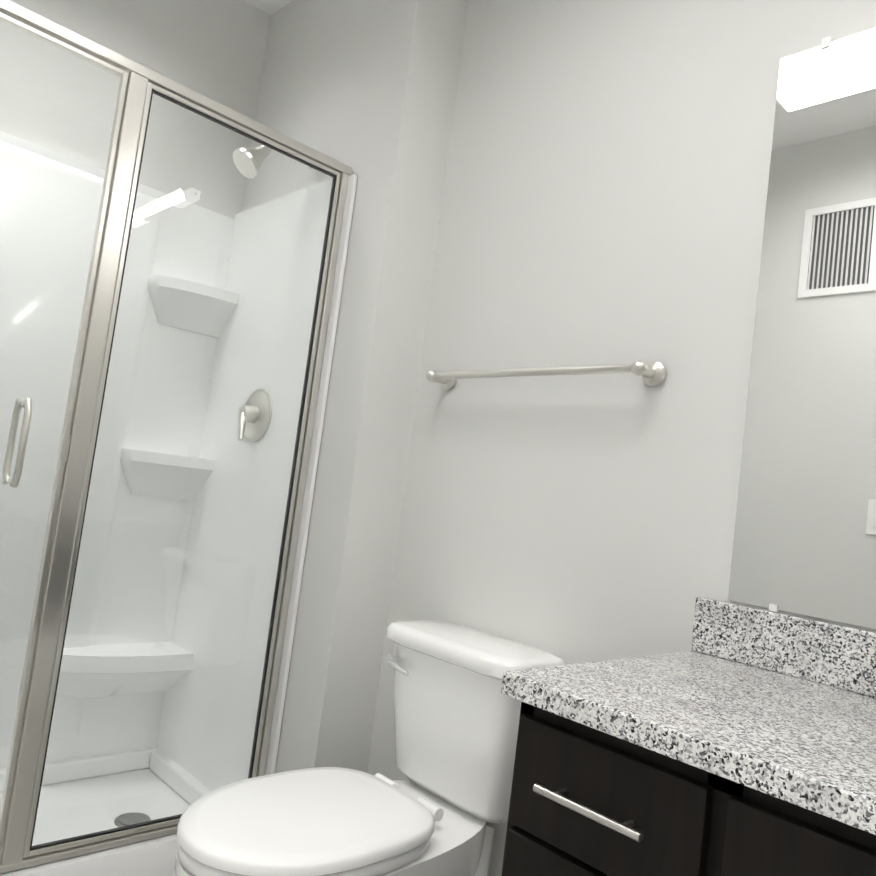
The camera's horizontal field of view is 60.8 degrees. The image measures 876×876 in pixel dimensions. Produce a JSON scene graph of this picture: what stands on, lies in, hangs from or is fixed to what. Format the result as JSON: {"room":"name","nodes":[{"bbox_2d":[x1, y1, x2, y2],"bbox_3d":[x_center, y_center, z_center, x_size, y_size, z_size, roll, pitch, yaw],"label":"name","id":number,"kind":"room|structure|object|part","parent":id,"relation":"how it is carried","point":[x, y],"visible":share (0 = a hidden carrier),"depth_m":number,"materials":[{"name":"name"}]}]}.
{"room":"bathroom","nodes":[
{"label":"bathroom","id":0,"kind":"room"},
{"bbox_2d":[0,0,269,218],"bbox_3d":[-1.420,-0.321,2.138,1.640,2.740,0.120,11,-6,-43],"label":"wall","id":1,"kind":"structure","parent":0,"point":[214,50],"depth_m":2.48,"materials":[{"name":"white paint"}]},
{"bbox_2d":[245,0,291,15],"bbox_3d":[-0.089,-1.652,1.244,1.945,0.100,3.155,11,-6,-43],"label":"ceiling","id":2,"kind":"structure","parent":0,"point":[270,7],"depth_m":2.69,"materials":[{"name":"white paint"}]},
{"bbox_2d":[241,0,467,772],"bbox_3d":[-0.424,-0.169,2.486,0.305,2.740,0.994,11,-6,-43],"label":"wall","id":3,"kind":"structure","parent":0,"point":[365,90],"depth_m":2.10,"materials":[{"name":"white paint"}]},
{"bbox_2d":[367,0,875,875],"bbox_3d":[0.726,-0.101,1.405,0.120,2.740,2.161,11,-6,-43],"label":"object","id":4,"kind":"structure","parent":0,"point":[605,188],"depth_m":1.73,"materials":[{"name":"white paint"}]},
{"bbox_2d":[426,360,666,389],"bbox_3d":[0.219,-0.153,1.796,0.082,0.054,0.684,11,-6,-43],"label":"towel rail","id":5,"kind":"object","parent":4,"relation":"attached to","point":[653,373],"visible":1,"depth_m":1.68,"materials":[{"name":"silver metal"}]},
{"bbox_2d":[728,28,875,628],"bbox_3d":[0.975,-0.211,1.071,0.008,1.089,1.043,11,-6,-43],"label":"mirror","id":6,"kind":"object","parent":4,"relation":"attached to","point":[804,542],"visible":1,"depth_m":1.36,"materials":[{"name":"silver mirror"}]},
{"bbox_3d":[-0.447,1.157,1.038,1.945,0.100,3.155,11,-6,-43],"label":"floor","id":7,"kind":"structure","parent":0,"visible":0},
{"bbox_2d":[0,0,356,875],"bbox_3d":[-1.131,0.026,1.852,1.512,2.085,0.708,11,-6,-43],"label":"shower","id":8,"kind":"object","parent":7,"relation":"on","point":[164,368],"visible":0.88,"depth_m":2.23,"materials":[{"name":"white plastic"}]},
{"bbox_3d":[-0.888,0.015,1.666,0.108,0.196,0.105,11,-6,-43],"label":"handle","id":9,"kind":"part","parent":8,"relation":"part of","materials":[{"name":"silver metal"}]},
{"bbox_2d":[175,620,564,875],"bbox_3d":[-0.083,0.798,1.421,0.756,0.758,0.642,11,-6,-43],"label":"toilet","id":10,"kind":"object","parent":7,"relation":"on","point":[456,717],"visible":0.88,"depth_m":1.53,"materials":[{"name":"white ceramic"}]},
{"bbox_3d":[-0.240,0.730,1.419,0.510,0.054,0.370,11,-6,-43],"label":"seat","id":11,"kind":"part","parent":10,"relation":"part of","materials":[{"name":"white plastic"}]},
{"bbox_3d":[-0.092,0.522,1.721,0.030,0.031,0.090,11,-6,-43],"label":"handle","id":12,"kind":"part","parent":10,"relation":"part of","materials":[{"name":"silver metal"}]},
{"bbox_3d":[0.076,0.478,1.708,0.220,0.043,0.424,11,-6,-43],"label":"lid","id":13,"kind":"part","parent":10,"relation":"part of","materials":[{"name":"white ceramic"}]},
{"bbox_3d":[0.057,0.653,1.698,0.196,0.310,0.400,11,-6,-43],"label":"tank","id":14,"kind":"part","parent":10,"relation":"part of","materials":[{"name":"white ceramic"}]},
{"bbox_2d":[501,597,875,875],"bbox_3d":[0.635,0.718,0.814,0.586,1.010,1.126,11,-6,-43],"label":"bathroom vanity","id":15,"kind":"object","parent":7,"relation":"on","point":[738,740],"visible":1,"depth_m":0.94,"materials":[{"name":"grey stone"}]},
{"bbox_3d":[0.343,0.688,0.723,0.034,0.448,0.682,11,-6,-43],"label":"handle","id":16,"kind":"part","parent":15,"relation":"part of","materials":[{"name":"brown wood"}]}
]}

